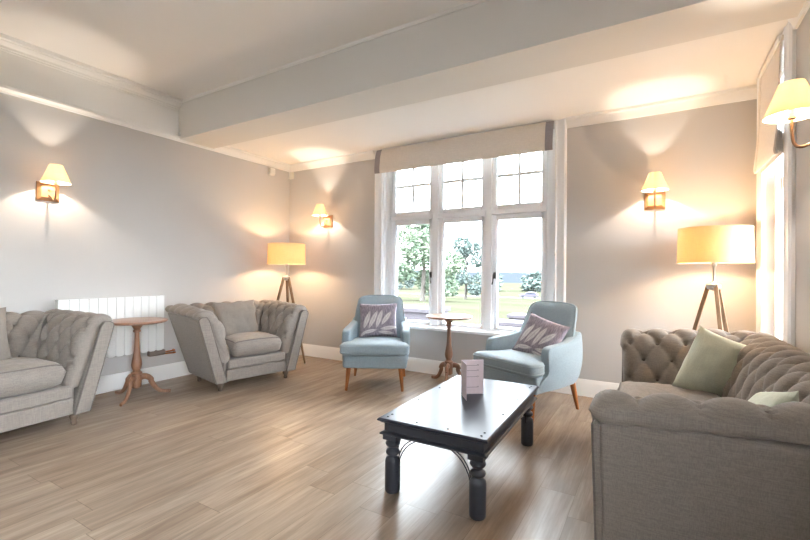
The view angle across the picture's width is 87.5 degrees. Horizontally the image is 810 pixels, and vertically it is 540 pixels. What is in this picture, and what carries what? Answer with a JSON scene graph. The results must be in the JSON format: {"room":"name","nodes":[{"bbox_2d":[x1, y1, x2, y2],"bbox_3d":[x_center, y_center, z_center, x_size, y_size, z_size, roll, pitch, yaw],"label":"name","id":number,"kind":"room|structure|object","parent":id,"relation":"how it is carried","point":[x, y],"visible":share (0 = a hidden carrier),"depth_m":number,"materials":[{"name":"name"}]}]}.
{"room":"hotel lounge","nodes":[
{"label":"hotel lounge","id":0,"kind":"room"},
{"bbox_2d":[0,93,289,375],"bbox_3d":[-3.587,-0.460,3.305,0.300,3.290,7.500,0,0,31],"label":"wall","id":1,"kind":"structure","parent":0,"point":[141,213],"depth_m":4.31,"materials":[{"name":"paint"}]},
{"bbox_2d":[36,164,71,201],"bbox_3d":[-3.038,-0.751,3.663,0.276,0.306,0.212,0,0,31],"label":"wall lamp","id":2,"kind":"object","parent":1,"relation":"attached to","point":[47,188],"visible":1,"depth_m":3.66,"materials":[{"name":"beige fabric"}]},
{"bbox_2d":[0,50,178,134],"bbox_3d":[-3.952,-1.671,2.375,0.012,0.300,5.510,0,0,31],"label":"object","id":3,"kind":"structure","parent":1,"relation":"attached to","point":[17,72],"depth_m":3.95,"materials":[{"name":"white paint"}]},
{"bbox_2d":[0,84,179,140],"bbox_3d":[-3.937,-1.492,2.365,0.050,0.058,5.510,0,0,31],"label":"trim","id":4,"kind":"structure","parent":1,"relation":"attached to","point":[4,89],"depth_m":3.93,"materials":[{"name":"white paint"}]},
{"bbox_2d":[0,33,182,110],"bbox_3d":[-3.912,-1.858,2.353,0.100,0.105,5.510,0,0,31],"label":"trim","id":5,"kind":"structure","parent":1,"relation":"attached to","point":[9,44],"depth_m":3.91,"materials":[{"name":"white paint"}]},
{"bbox_2d":[55,295,175,357],"bbox_3d":[-2.815,0.593,4.221,0.098,0.650,1.109,0,0,31],"label":"radiator","id":6,"kind":"object","parent":1,"relation":"attached to","point":[151,336],"visible":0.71,"depth_m":4.22,"materials":[{"name":"metal"}]},
{"bbox_2d":[95,361,191,394],"bbox_3d":[-3.537,1.104,3.088,0.022,0.162,7.200,0,0,31],"label":"baseboard","id":7,"kind":"structure","parent":1,"relation":"attached to","point":[107,383],"depth_m":4.47,"materials":[{"name":"white paint"}]},
{"bbox_2d":[178,133,289,171],"bbox_3d":[-2.093,-1.486,5.456,0.062,0.098,1.689,0,0,31],"label":"trim","id":8,"kind":"structure","parent":1,"relation":"attached to","point":[227,150],"depth_m":5.51,"materials":[{"name":"white paint"}]},
{"bbox_2d":[268,167,274,175],"bbox_3d":[-1.851,-1.367,5.876,0.050,0.100,0.090,0,0,31],"label":"sensor","id":9,"kind":"object","parent":1,"relation":"attached to","point":[271,171],"visible":1,"depth_m":5.85,"materials":[{"name":"white plastic"}]},
{"bbox_2d":[183,0,488,101],"bbox_3d":[-0.259,-1.864,3.383,5.330,0.030,0.008,0,0,31],"label":"trim","id":10,"kind":"structure","parent":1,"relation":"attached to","point":[475,2],"depth_m":3.48,"materials":[{"name":"paint"}]},
{"bbox_2d":[0,0,473,98],"bbox_3d":[-1.554,-1.997,1.202,5.330,0.200,5.938,0,0,31],"label":"ceiling","id":11,"kind":"structure","parent":0,"point":[182,49],"depth_m":3.33,"materials":[{"name":"paint"}]},
{"bbox_2d":[178,0,805,148],"bbox_3d":[-0.149,-1.665,3.570,5.330,0.425,0.428,0,0,31],"label":"ceiling beam","id":12,"kind":"structure","parent":11,"relation":"attached to","point":[491,42],"depth_m":3.07,"materials":[{"name":"paint"}]},
{"bbox_2d":[0,355,593,539],"bbox_3d":[-1.256,1.297,1.732,5.930,0.200,7.800,0,0,31],"label":"floor","id":13,"kind":"structure","parent":0,"point":[301,455],"depth_m":2.56,"materials":[{"name":"brown wood"}]},
{"bbox_2d":[0,309,114,432],"bbox_3d":[-3.192,0.761,2.670,0.825,0.850,2.150,0,0,25],"label":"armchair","id":14,"kind":"object","parent":13,"relation":"on","point":[54,370],"visible":0.98,"depth_m":3.26,"materials":[{"name":"grey fabric"}]},
{"bbox_2d":[0,307,11,359],"bbox_3d":[-3.050,0.488,2.926,0.214,0.421,0.500,0,0,25],"label":"cushion","id":15,"kind":"object","parent":14,"relation":"on","point":[5,353],"visible":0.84,"depth_m":3.08,"materials":[{"name":"grey fabric"}]},
{"bbox_2d":[0,357,65,398],"bbox_3d":[-2.892,0.754,2.933,0.505,0.226,0.728,0,0,25],"label":"seat cushion","id":16,"kind":"object","parent":14,"relation":"on","point":[20,377],"depth_m":2.98,"materials":[{"name":"grey fabric"}]},
{"bbox_2d":[112,317,170,406],"bbox_3d":[-2.517,0.830,3.953,0.510,0.727,0.542,0,0,-8],"label":"side table","id":17,"kind":"object","parent":13,"relation":"on","point":[133,380],"visible":0.94,"depth_m":3.95,"materials":[{"name":"brown wood"}]},
{"bbox_2d":[165,300,308,390],"bbox_3d":[-1.842,0.786,4.712,0.895,0.835,1.246,0,0,43],"label":"armchair","id":18,"kind":"object","parent":13,"relation":"on","point":[209,355],"visible":0.88,"depth_m":4.41,"materials":[{"name":"grey fabric"}]},
{"bbox_2d":[212,299,257,336],"bbox_3d":[-1.853,0.544,4.656,0.211,0.412,0.484,0,0,38],"label":"cushion","id":19,"kind":"object","parent":18,"relation":"on","point":[236,317],"visible":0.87,"depth_m":4.59,"materials":[{"name":"grey fabric"}]},
{"bbox_2d":[225,331,282,356],"bbox_3d":[-1.726,0.786,4.603,0.575,0.217,0.556,0,0,43],"label":"seat cushion","id":20,"kind":"object","parent":18,"relation":"on","point":[243,344],"depth_m":4.43,"materials":[{"name":"grey fabric"}]},
{"bbox_2d":[267,243,305,363],"bbox_3d":[-1.531,0.432,5.560,0.573,1.555,0.568,0,0,25],"label":"floor lamp","id":21,"kind":"object","parent":13,"relation":"on","point":[286,254],"visible":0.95,"depth_m":5.40,"materials":[{"name":"fabric"}]},
{"bbox_2d":[339,295,409,391],"bbox_3d":[-0.297,0.752,4.555,0.706,0.932,0.804,0,0,2],"label":"armchair","id":22,"kind":"object","parent":13,"relation":"on","point":[378,352],"visible":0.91,"depth_m":4.24,"materials":[{"name":"fabric"}]},
{"bbox_2d":[340,336,408,355],"bbox_3d":[-0.300,0.785,4.457,0.694,0.128,0.600,0,0,2],"label":"seat cushion","id":23,"kind":"object","parent":22,"relation":"on","point":[352,345],"depth_m":4.17,"materials":[{"name":"fabric"}]},
{"bbox_2d":[359,303,396,336],"bbox_3d":[-0.293,0.550,4.628,0.434,0.376,0.164,0,0,4],"label":"cushion","id":24,"kind":"object","parent":22,"relation":"on","point":[375,319],"visible":1,"depth_m":4.58,"materials":[{"name":"purple fabric"}]},
{"bbox_2d":[426,313,472,381],"bbox_3d":[0.475,0.855,4.574,0.500,0.727,0.501,0,0,17],"label":"side table","id":25,"kind":"object","parent":13,"relation":"on","point":[448,364],"visible":0.81,"depth_m":4.55,"materials":[{"name":"brown wood"}]},
{"bbox_2d":[377,375,538,520],"bbox_3d":[0.393,1.008,2.633,0.624,0.409,1.124,0,0,30],"label":"coffee table","id":26,"kind":"object","parent":13,"relation":"on","point":[440,417],"visible":0.94,"depth_m":2.29,"materials":[{"name":"black paint"}]},
{"bbox_2d":[461,360,483,400],"bbox_3d":[0.447,0.697,2.690,0.149,0.222,0.149,0,0,-5],"label":"menu card","id":27,"kind":"object","parent":26,"relation":"on","point":[472,371],"visible":1,"depth_m":2.76,"materials":[{"name":"paper"}]},
{"bbox_2d":[473,301,582,420],"bbox_3d":[1.119,0.760,3.790,0.804,0.932,0.706,1,0,-34],"label":"armchair","id":28,"kind":"object","parent":13,"relation":"on","point":[558,366],"visible":0.76,"depth_m":3.63,"materials":[{"name":"fabric"}]},
{"bbox_2d":[473,349,543,377],"bbox_3d":[1.038,0.792,3.735,0.600,0.128,0.694,1,0,-34],"label":"seat cushion","id":29,"kind":"object","parent":28,"relation":"on","point":[516,363],"depth_m":3.53,"materials":[{"name":"fabric"}]},
{"bbox_2d":[512,312,569,355],"bbox_3d":[1.194,0.608,3.737,0.202,0.438,0.486,1,0,-39],"label":"cushion","id":30,"kind":"object","parent":28,"relation":"on","point":[538,333],"visible":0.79,"depth_m":3.70,"materials":[{"name":"purple fabric"}]},
{"bbox_2d":[588,328,809,539],"bbox_3d":[1.499,0.803,2.083,0.895,0.832,2.080,0,0,30],"label":"sofa","id":31,"kind":"object","parent":13,"relation":"on","point":[669,462],"visible":0.94,"depth_m":1.33,"materials":[{"name":"grey fabric"}]},
{"bbox_2d":[617,381,718,401],"bbox_3d":[1.534,0.810,2.465,0.575,0.214,0.693,0,0,30],"label":"seat cushion","id":32,"kind":"object","parent":31,"relation":"on","point":[641,388],"depth_m":2.51,"materials":[{"name":"grey fabric"}]},
{"bbox_2d":[672,326,745,396],"bbox_3d":[1.904,0.599,2.581,0.524,0.522,0.163,0,0,0],"label":"cushion","id":33,"kind":"object","parent":31,"relation":"on","point":[710,361],"visible":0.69,"depth_m":2.53,"materials":[{"name":"green fabric"}]},
{"bbox_2d":[748,391,798,406],"bbox_3d":[1.226,0.575,1.479,0.210,0.395,0.414,0,0,21],"label":"cushion","id":34,"kind":"object","parent":31,"relation":"on","point":[770,399],"visible":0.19,"depth_m":1.38,"materials":[{"name":"green fabric"}]},
{"bbox_2d":[677,225,754,331],"bbox_3d":[2.362,0.453,3.301,0.568,1.555,0.573,1,0,-44],"label":"floor lamp","id":35,"kind":"object","parent":13,"relation":"on","point":[713,245],"visible":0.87,"depth_m":3.12,"materials":[{"name":"fabric"}]},
{"bbox_2d":[228,20,787,163],"bbox_3d":[0.283,-1.797,4.297,5.330,0.550,1.262,0,0,31],"label":"ceiling","id":36,"kind":"structure","parent":0,"point":[735,59],"depth_m":3.73,"materials":[{"name":"paint"}]},
{"bbox_2d":[289,99,756,383],"bbox_3d":[0.672,-0.421,4.963,5.330,3.290,0.300,0,0,31],"label":"wall","id":37,"kind":"structure","parent":0,"point":[623,272],"depth_m":3.98,"materials":[{"name":"paint"}]},
{"bbox_2d":[289,172,293,178],"bbox_3d":[-1.657,-1.374,6.154,0.077,0.100,0.045,0,0,31],"label":"sensor","id":38,"kind":"object","parent":37,"relation":"attached to","point":[291,174],"visible":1,"depth_m":6.13,"materials":[{"name":"white plastic"}]},
{"bbox_2d":[312,204,332,227],"bbox_3d":[-1.124,-0.729,5.697,0.212,0.306,0.276,0,0,31],"label":"wall lamp","id":39,"kind":"object","parent":37,"relation":"attached to","point":[319,211],"visible":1,"depth_m":5.68,"materials":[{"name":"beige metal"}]},
{"bbox_2d":[299,343,618,397],"bbox_3d":[0.578,1.142,4.819,5.286,0.162,0.022,0,0,31],"label":"baseboard","id":40,"kind":"structure","parent":37,"relation":"attached to","point":[584,387],"depth_m":4.97,"materials":[{"name":"white paint"}]},
{"bbox_2d":[374,118,566,363],"bbox_3d":[0.639,-0.228,4.862,2.368,2.578,0.225,0,0,31],"label":"window","id":41,"kind":"structure","parent":37,"relation":"in","point":[428,339],"depth_m":4.75,"materials":[{"name":"paint"}]},
{"bbox_2d":[374,121,555,255],"bbox_3d":[0.571,-0.825,4.758,2.169,1.355,0.101,0,0,31],"label":"blind","id":42,"kind":"object","parent":41,"relation":"attached to","point":[537,137],"visible":1,"depth_m":4.64,"materials":[{"name":"beige fabric"}]},
{"bbox_2d":[290,85,756,171],"bbox_3d":[0.587,-1.468,4.811,5.330,0.098,0.062,0,0,31],"label":"trim","id":43,"kind":"structure","parent":37,"relation":"attached to","point":[745,93],"depth_m":3.88,"materials":[{"name":"white paint"}]},
{"bbox_2d":[641,172,668,209],"bbox_3d":[2.201,-0.696,3.722,0.212,0.306,0.276,0,0,31],"label":"wall lamp","id":44,"kind":"object","parent":37,"relation":"attached to","point":[655,187],"visible":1,"depth_m":3.75,"materials":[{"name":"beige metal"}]},
{"bbox_2d":[756,8,809,353],"bbox_3d":[1.254,-0.434,0.430,0.300,3.290,7.500,0,0,31],"label":"wall","id":45,"kind":"structure","parent":0,"point":[802,243],"depth_m":2.41,"materials":[{"name":"paint"}]},
{"bbox_2d":[756,21,795,345],"bbox_3d":[2.597,-0.222,2.879,0.210,2.575,0.966,0,0,31],"label":"window","id":46,"kind":"structure","parent":45,"relation":"in","point":[784,234],"depth_m":3.04,"materials":[{"name":"paint"}]},
{"bbox_2d":[753,33,783,224],"bbox_3d":[2.513,-0.885,2.917,0.071,1.210,0.629,0,0,31],"label":"blind","id":47,"kind":"object","parent":46,"relation":"attached to","point":[770,140],"visible":0.91,"depth_m":2.86,"materials":[{"name":"beige fabric"}]},
{"bbox_2d":[762,78,809,147],"bbox_3d":[1.815,-0.711,1.937,0.276,0.306,0.212,0,0,31],"label":"wall lamp","id":48,"kind":"object","parent":45,"relation":"attached to","point":[790,103],"visible":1,"depth_m":1.93,"materials":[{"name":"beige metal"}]},
{"bbox_2d":[786,0,809,29],"bbox_3d":[0.734,-1.486,-0.100,0.062,0.098,6.042,0,0,31],"label":"trim","id":49,"kind":"structure","parent":45,"relation":"attached to","point":[795,22],"depth_m":2.38,"materials":[{"name":"white paint"}]},
{"label":"outside","id":50,"kind":"structure","parent":0,"visible":0},
{"bbox_2d":[401,293,540,298],"bbox_3d":[28.910,6.890,104.780,252.000,0.844,16.880,0,0,31],"label":"driveway","id":51,"kind":"structure","parent":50,"point":[401,293],"depth_m":107.59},
{"bbox_2d":[519,292,538,297],"bbox_3d":[29.321,5.955,99.963,4.281,1.438,1.800,0,0,19],"label":"car","id":52,"kind":"object","parent":51,"relation":"on","point":[527,294],"visible":0.98,"depth_m":99.10,"materials":[{"name":"paint"}]},
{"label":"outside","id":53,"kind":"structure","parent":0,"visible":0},
{"bbox_2d":[398,281,540,324],"bbox_3d":[28.982,6.619,249.798,644.000,7.425,449.690,0,0,31],"label":"ground","id":54,"kind":"structure","parent":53,"point":[471,306],"depth_m":49.74,"materials":[{"name":"green plant"}]},
{"bbox_2d":[398,266,419,288],"bbox_3d":[-2.560,3.341,191.739,18.108,12.234,16.838,0,0,31],"label":"tree","id":55,"kind":"object","parent":54,"relation":"on","point":[409,283],"visible":0.21,"depth_m":189.84,"materials":[{"name":"green plant"}]},
{"bbox_2d":[403,305,450,321],"bbox_3d":[0.360,1.347,10.309,1.250,0.890,0.900,0,0,31],"label":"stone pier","id":56,"kind":"structure","parent":54,"relation":"on","point":[411,312],"depth_m":9.94,"materials":[{"name":"grey stone"}]},
{"bbox_2d":[398,224,465,300],"bbox_3d":[2.176,-1.300,46.073,8.613,9.912,6.598,0,0,-4],"label":"tree","id":57,"kind":"object","parent":54,"relation":"on","point":[418,253],"visible":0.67,"depth_m":44.67,"materials":[{"name":"green plant"}]},
{"bbox_2d":[445,236,480,298],"bbox_3d":[9.610,-0.305,64.645,7.061,10.173,5.945,0,0,31],"label":"tree","id":58,"kind":"object","parent":54,"relation":"on","point":[465,249],"visible":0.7,"depth_m":63.94,"materials":[{"name":"green plant"}]},
{"bbox_2d":[477,271,502,290],"bbox_3d":[37.041,4.419,181.352,13.726,10.928,14.626,0,0,31],"label":"tree","id":59,"kind":"object","parent":54,"relation":"on","point":[500,279],"visible":0.14,"depth_m":178.53,"materials":[{"name":"green plant"}]},
{"bbox_2d":[498,319,523,327],"bbox_3d":[2.659,1.556,10.803,0.900,0.510,0.700,0,0,31],"label":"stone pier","id":60,"kind":"structure","parent":54,"relation":"on","point":[501,322],"depth_m":10.52,"materials":[{"name":"grey stone"}]},
{"bbox_2d":[507,313,526,319],"bbox_3d":[3.369,1.552,12.243,0.650,0.540,0.700,0,0,31],"label":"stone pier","id":61,"kind":"structure","parent":54,"relation":"on","point":[513,316],"depth_m":12.03,"materials":[{"name":"grey stone"}]},
{"bbox_2d":[519,269,540,291],"bbox_3d":[55.103,4.416,179.364,13.840,11.336,14.746,0,0,31],"label":"tree","id":62,"kind":"object","parent":54,"relation":"on","point":[534,282],"visible":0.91,"depth_m":177.97,"materials":[{"name":"green plant"}]},
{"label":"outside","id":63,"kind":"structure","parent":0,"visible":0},
{"bbox_2d":[414,270,530,282],"bbox_3d":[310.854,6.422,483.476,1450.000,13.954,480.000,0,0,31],"label":"hills","id":64,"kind":"structure","parent":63,"point":[508,277],"depth_m":489.86,"materials":[{"name":"blue"}]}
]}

